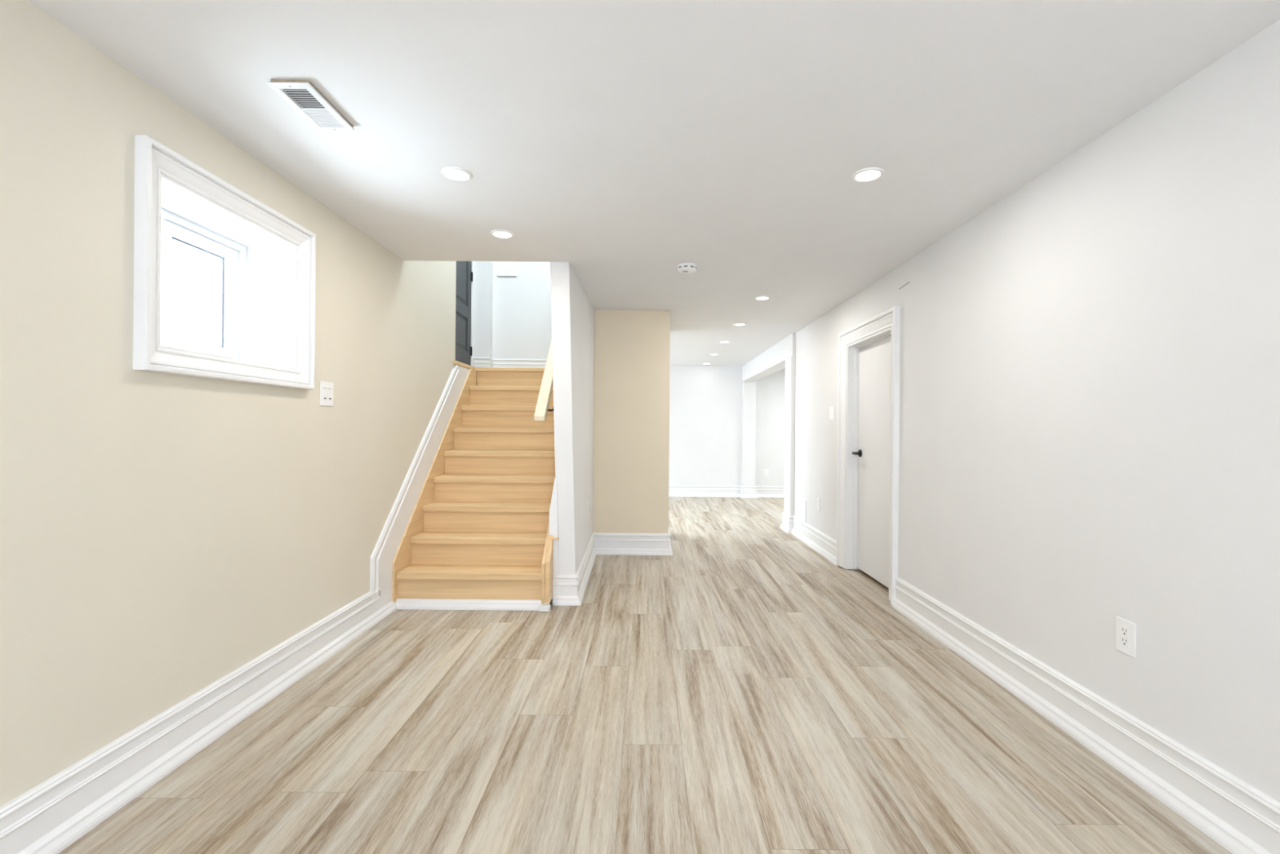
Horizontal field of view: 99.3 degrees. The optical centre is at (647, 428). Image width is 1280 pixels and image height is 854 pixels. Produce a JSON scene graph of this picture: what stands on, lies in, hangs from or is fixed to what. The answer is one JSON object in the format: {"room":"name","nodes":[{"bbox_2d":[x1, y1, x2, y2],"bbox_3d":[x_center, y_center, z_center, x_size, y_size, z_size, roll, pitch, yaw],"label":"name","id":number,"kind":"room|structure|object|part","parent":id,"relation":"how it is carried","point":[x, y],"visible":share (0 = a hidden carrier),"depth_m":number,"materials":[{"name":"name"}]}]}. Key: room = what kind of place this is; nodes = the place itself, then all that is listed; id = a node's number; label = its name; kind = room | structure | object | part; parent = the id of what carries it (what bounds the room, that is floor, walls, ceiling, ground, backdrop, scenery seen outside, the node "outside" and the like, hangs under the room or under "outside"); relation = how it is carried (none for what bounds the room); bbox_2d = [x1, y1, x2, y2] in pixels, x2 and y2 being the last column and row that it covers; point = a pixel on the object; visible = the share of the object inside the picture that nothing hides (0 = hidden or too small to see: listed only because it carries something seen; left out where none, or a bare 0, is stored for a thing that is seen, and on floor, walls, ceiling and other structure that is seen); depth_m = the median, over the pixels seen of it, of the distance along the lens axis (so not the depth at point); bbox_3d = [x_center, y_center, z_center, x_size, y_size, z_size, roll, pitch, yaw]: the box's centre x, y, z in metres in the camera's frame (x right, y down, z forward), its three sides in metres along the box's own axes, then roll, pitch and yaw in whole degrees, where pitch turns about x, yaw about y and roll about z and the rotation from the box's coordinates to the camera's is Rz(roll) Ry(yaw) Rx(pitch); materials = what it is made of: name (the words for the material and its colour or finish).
{"room":"finished basement","nodes":[
{"label":"finished basement","id":0,"kind":"room"},
{"bbox_2d":[0,0,476,806],"bbox_3d":[-1.946,-0.992,2.025,0.420,4.450,8.550,1,0,0],"label":"wall","id":1,"kind":"structure","parent":0,"point":[161,534],"depth_m":1.85,"materials":[{"name":"beige paint"}]},
{"bbox_2d":[133,134,315,389],"bbox_3d":[-1.923,-0.600,2.315,0.453,0.795,0.942,1,0,0],"label":"window","id":2,"kind":"structure","parent":1,"relation":"in","point":[261,282],"depth_m":2.43,"materials":[{"name":"white paint"}]},
{"bbox_3d":[-2.013,-0.601,2.443,0.043,0.527,0.417,0,0,0],"label":"sash","id":3,"kind":"part","parent":2,"relation":"part of","materials":[{"name":"white plastic"}]},
{"bbox_3d":[-2.020,-0.601,2.315,0.080,0.599,0.746,0,0,0],"label":"frame","id":4,"kind":"part","parent":2,"relation":"part of","materials":[{"name":"white plastic"}]},
{"bbox_3d":[-2.105,-0.602,2.315,0.089,0.599,0.746,0,0,0],"label":"frame","id":5,"kind":"part","parent":2,"relation":"part of","materials":[{"name":"white plastic"}]},
{"bbox_2d":[0,364,549,853],"bbox_3d":[-1.208,0.329,1.540,1.079,1.820,7.580,1,0,0],"label":"baseboard","id":6,"kind":"structure","parent":1,"relation":"attached to","point":[47,818],"depth_m":2.18,"materials":[{"name":"white paint"}]},
{"bbox_3d":[-1.737,0.249,4.210,0.021,1.668,1.540,0,0,0],"label":"skirt moulding","id":7,"kind":"part","parent":6,"relation":"part of","materials":[{"name":"white paint"}]},
{"bbox_3d":[-1.216,1.208,3.649,1.079,0.062,0.238,0,0,0],"label":"shoe moulding","id":8,"kind":"part","parent":6,"relation":"part of","materials":[{"name":"white paint"}]},
{"bbox_2d":[320,381,333,406],"bbox_3d":[-1.739,-0.190,2.955,0.008,0.130,0.122,1,0,0],"label":"light switch","id":9,"kind":"object","parent":1,"relation":"attached to","point":[326,388],"visible":1,"depth_m":2.95,"materials":[{"name":"white plastic"}]},
{"bbox_2d":[457,364,543,382],"bbox_3d":[-1.413,-0.540,5.580,1.425,0.148,1.280,1,0,0],"label":"floor","id":10,"kind":"structure","parent":0,"point":[457,365],"depth_m":5.48,"materials":[{"name":"brown wood"}]},
{"bbox_2d":[473,261,551,359],"bbox_3d":[-1.408,-1.914,6.200,1.450,2.597,0.200,1,0,0],"label":"wall","id":11,"kind":"structure","parent":0,"point":[513,318],"depth_m":6.22,"materials":[{"name":"beige paint"}]},
{"bbox_2d":[497,264,516,276],"bbox_3d":[-1.602,-1.809,6.208,0.224,0.132,0.024,1,0,0],"label":"wall box","id":12,"kind":"object","parent":11,"relation":"attached to","point":[503,270],"visible":1,"depth_m":6.20,"materials":[{"name":"white plastic"}]},
{"bbox_3d":[-1.602,-1.809,6.200,0.180,0.096,0.003,0,0,0],"label":"panel","id":13,"kind":"part","parent":12,"relation":"part of","materials":[{"name":"white plastic"}]},
{"bbox_2d":[473,356,546,368],"bbox_3d":[-1.324,-0.705,6.141,1.240,0.189,0.158,1,0,0],"label":"baseboard","id":14,"kind":"structure","parent":11,"relation":"attached to","point":[477,362],"depth_m":6.21,"materials":[{"name":"white paint"}]},
{"bbox_2d":[550,262,594,573],"bbox_3d":[-0.592,-0.980,5.090,0.206,4.450,2.420,1,0,0],"label":"wall partition","id":15,"kind":"structure","parent":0,"point":[572,313],"depth_m":3.89,"materials":[{"name":"beige paint"}]},
{"bbox_2d":[533,339,553,421],"bbox_3d":[-0.759,-0.914,4.845,0.129,1.714,1.750,1,0,0],"label":"handrail","id":16,"kind":"object","parent":15,"relation":"attached to","point":[541,410],"visible":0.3,"depth_m":4.17,"materials":[{"name":"brown wood"}]},
{"bbox_2d":[549,477,559,604],"bbox_3d":[-0.659,0.794,3.871,0.075,0.900,0.016,1,0,0],"label":"trim","id":17,"kind":"structure","parent":15,"relation":"attached to","point":[553,528],"depth_m":3.86,"materials":[{"name":"white paint"}]},
{"bbox_2d":[586,501,588,515],"bbox_3d":[-0.520,0.694,4.745,0.010,0.120,0.075,1,0,0],"label":"power outlet","id":18,"kind":"object","parent":15,"relation":"attached to","point":[587,501],"visible":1,"depth_m":4.72,"materials":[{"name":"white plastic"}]},
{"bbox_2d":[552,527,672,605],"bbox_3d":[-0.225,1.143,5.238,0.742,0.210,2.910,1,0,25],"label":"baseboard","id":19,"kind":"structure","parent":15,"relation":"attached to","point":[572,587],"depth_m":5.39,"materials":[{"name":"white paint"}]},
{"bbox_2d":[537,604,551,611],"bbox_3d":[-0.706,1.227,3.730,0.080,0.034,0.060,1,0,0],"label":"trim","id":20,"kind":"structure","parent":19,"relation":"attached to","point":[541,607],"depth_m":3.70,"materials":[{"name":"white paint"}]},
{"bbox_2d":[592,309,670,533],"bbox_3d":[-0.157,0.031,6.025,0.757,2.435,1.190,1,0,0],"label":"wall","id":21,"kind":"structure","parent":0,"point":[632,348],"depth_m":5.43,"materials":[{"name":"beige paint"}]},
{"bbox_2d":[57,496,1232,853],"bbox_3d":[0.439,1.314,3.950,8.700,0.120,13.100,1,0,0],"label":"floor","id":22,"kind":"structure","parent":0,"point":[741,689],"depth_m":2.17,"materials":[{"name":"beige laminate"}]},
{"bbox_2d":[391,360,559,604],"bbox_3d":[-1.185,0.313,4.633,1.124,1.853,1.835,1,0,0],"label":"staircase","id":23,"kind":"structure","parent":22,"relation":"on","point":[477,527],"depth_m":4.22,"materials":[{"name":"brown wood"}]},
{"bbox_2d":[783,355,795,515],"bbox_3d":[1.872,0.191,6.770,0.252,2.150,0.300,1,0,0],"label":"pillar","id":24,"kind":"structure","parent":22,"relation":"on","point":[789,398],"depth_m":6.67,"materials":[{"name":"beige paint"}]},
{"bbox_2d":[27,0,1279,365],"bbox_3d":[0.462,-1.321,3.925,8.700,0.280,12.950,1,0,0],"label":"ceiling","id":25,"kind":"structure","parent":0,"point":[625,143],"depth_m":2.03,"materials":[{"name":"paint"}]},
{"bbox_2d":[266,79,354,131],"bbox_3d":[-1.228,-1.185,2.004,0.144,0.020,0.292,1,0,0],"label":"ceiling vent","id":26,"kind":"object","parent":25,"relation":"in","point":[317,109],"visible":1,"depth_m":1.99,"materials":[{"name":"white metal"}]},
{"bbox_2d":[440,166,472,181],"bbox_3d":[-0.890,-1.189,2.543,0.138,0.008,0.138,1,0,0],"label":"recessed light","id":27,"kind":"object","parent":25,"relation":"in","point":[456,174],"visible":1,"depth_m":2.53,"materials":[{"name":"white plastic"}]},
{"bbox_2d":[490,229,514,238],"bbox_3d":[-0.885,-1.188,3.324,0.138,0.008,0.138,1,0,0],"label":"recessed light","id":28,"kind":"object","parent":25,"relation":"in","point":[500,233],"visible":1,"depth_m":3.31,"materials":[{"name":"white plastic"}]},
{"bbox_2d":[676,262,697,273],"bbox_3d":[0.288,-1.159,3.945,0.144,0.047,0.144,1,0,0],"label":"smoke detector","id":29,"kind":"object","parent":25,"relation":"attached to","point":[684,268],"visible":1,"depth_m":3.90,"materials":[{"name":"white plastic"}]},
{"bbox_2d":[733,323,746,325],"bbox_3d":[1.041,-1.172,6.104,0.138,0.008,0.138,1,0,0],"label":"recessed light","id":30,"kind":"object","parent":25,"relation":"in","point":[735,324],"visible":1,"depth_m":6.10,"materials":[{"name":"white plastic"}]},
{"bbox_2d":[754,295,770,300],"bbox_3d":[1.032,-1.172,4.876,0.138,0.008,0.138,1,0,0],"label":"recessed light","id":31,"kind":"object","parent":25,"relation":"in","point":[762,297],"visible":1,"depth_m":4.87,"materials":[{"name":"white plastic"}]},
{"bbox_2d":[742,333,795,381],"bbox_3d":[1.889,-1.026,8.370,0.240,0.285,3.500,1,0,0],"label":"beam","id":32,"kind":"structure","parent":25,"relation":"attached to","point":[771,361],"depth_m":7.93,"materials":[{"name":"beige paint"}]},
{"bbox_2d":[852,167,884,182],"bbox_3d":[1.020,-1.172,2.515,0.138,0.008,0.138,1,0,0],"label":"recessed light","id":33,"kind":"object","parent":25,"relation":"in","point":[870,174],"visible":1,"depth_m":2.50,"materials":[{"name":"white plastic"}]},
{"bbox_2d":[668,365,785,485],"bbox_3d":[0.450,0.036,10.180,8.700,2.435,0.120,1,0,0],"label":"wall","id":34,"kind":"structure","parent":0,"point":[705,402],"depth_m":10.12,"materials":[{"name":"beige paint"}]},
{"bbox_2d":[668,484,784,497],"bbox_3d":[0.490,1.149,10.049,8.200,0.210,0.142,1,0,0],"label":"baseboard","id":35,"kind":"structure","parent":34,"relation":"attached to","point":[686,491],"depth_m":10.10,"materials":[{"name":"white paint"}]},
{"bbox_2d":[741,381,755,486],"bbox_3d":[1.881,0.191,10.070,0.235,2.150,0.100,1,0,0],"label":"pilaster","id":36,"kind":"object","parent":34,"relation":"attached to","point":[748,388],"visible":0.86,"depth_m":10.02,"materials":[{"name":"beige paint"}]},
{"bbox_2d":[764,469,768,475],"bbox_3d":[2.208,0.809,10.116,0.082,0.125,0.008,1,0,0],"label":"power outlet","id":37,"kind":"object","parent":34,"relation":"attached to","point":[766,471],"visible":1,"depth_m":10.11,"materials":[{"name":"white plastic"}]},
{"bbox_2d":[794,19,1279,802],"bbox_3d":[1.877,0.049,2.185,0.160,2.435,8.870,1,0,0],"label":"wall","id":38,"kind":"structure","parent":0,"point":[1090,361],"depth_m":2.07,"materials":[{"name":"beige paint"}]},
{"bbox_2d":[801,498,806,523],"bbox_3d":[1.783,0.931,6.180,0.012,0.254,0.140,1,0,0],"label":"cover plate","id":39,"kind":"object","parent":38,"relation":"attached to","point":[803,501],"visible":1,"depth_m":6.15,"materials":[{"name":"white plastic"}]},
{"bbox_2d":[779,511,839,566],"bbox_3d":[1.843,1.161,5.990,0.294,0.210,1.944,1,0,0],"label":"baseboard","id":40,"kind":"structure","parent":38,"relation":"attached to","point":[821,543],"depth_m":5.85,"materials":[{"name":"white paint"}]},
{"bbox_2d":[817,497,820,510],"bbox_3d":[1.784,0.779,5.660,0.012,0.127,0.075,1,0,0],"label":"power outlet","id":41,"kind":"object","parent":38,"relation":"attached to","point":[818,498],"visible":1,"depth_m":5.65,"materials":[{"name":"white plastic"}]},
{"bbox_2d":[829,405,834,419],"bbox_3d":[1.795,-0.156,5.285,0.008,0.128,0.122,1,0,0],"label":"light switch","id":42,"kind":"object","parent":38,"relation":"attached to","point":[831,408],"visible":1,"depth_m":5.27,"materials":[{"name":"white plastic"}]},
{"bbox_2d":[835,306,900,604],"bbox_3d":[1.859,0.195,4.450,0.213,2.142,1.144,1,0,0],"label":"door","id":43,"kind":"structure","parent":38,"relation":"in","point":[868,366],"depth_m":4.59,"materials":[{"name":"white paint"}]},
{"bbox_3d":[1.861,0.214,4.820,0.059,0.068,0.068,0,0,0],"label":"handle","id":44,"kind":"part","parent":43,"relation":"part of","materials":[{"name":"black metal"}]},
{"bbox_2d":[891,577,1279,853],"bbox_3d":[1.766,1.161,0.816,0.042,0.210,6.132,1,0,0],"label":"baseboard","id":45,"kind":"structure","parent":38,"relation":"attached to","point":[1242,819],"depth_m":2.03,"materials":[{"name":"white paint"}]},
{"bbox_2d":[1115,616,1136,657],"bbox_3d":[1.786,0.776,2.032,0.008,0.127,0.082,1,0,0],"label":"power outlet","id":46,"kind":"object","parent":38,"relation":"attached to","point":[1126,630],"visible":1,"depth_m":2.03,"materials":[{"name":"white plastic"}]},
{"bbox_2d":[1120,625,1128,647],"bbox_3d":[1.784,0.776,2.032,0.003,0.070,0.034,1,0,0],"label":"receptacle","id":47,"kind":"object","parent":46,"relation":"attached to","point":[1124,628],"depth_m":2.03,"materials":[{"name":"white plastic"}]},
{"bbox_3d":[-2.053,-1.920,5.515,0.120,2.597,1.170,0,0,0],"label":"wall","id":48,"kind":"structure","parent":0,"visible":0},
{"bbox_2d":[455,261,474,366],"bbox_3d":[-1.971,-1.666,5.620,0.059,2.090,0.970,1,0,0],"label":"door","id":49,"kind":"structure","parent":48,"relation":"in","point":[464,269],"depth_m":5.85,"materials":[{"name":"grey paint"}]},
{"bbox_3d":[-1.963,-1.925,5.625,0.012,1.190,0.630,0,0,0],"label":"raised panel","id":50,"kind":"part","parent":49,"relation":"part of","materials":[{"name":"grey paint"}]},
{"bbox_3d":[-1.971,-1.026,5.625,0.012,0.370,0.630,0,0,0],"label":"raised panel","id":51,"kind":"part","parent":49,"relation":"part of","materials":[{"name":"grey paint"}]},
{"bbox_3d":[-1.972,-1.666,5.620,0.057,2.090,0.970,0,0,0],"label":"casing","id":52,"kind":"part","parent":49,"relation":"part of","materials":[{"name":"white paint"}]}
]}

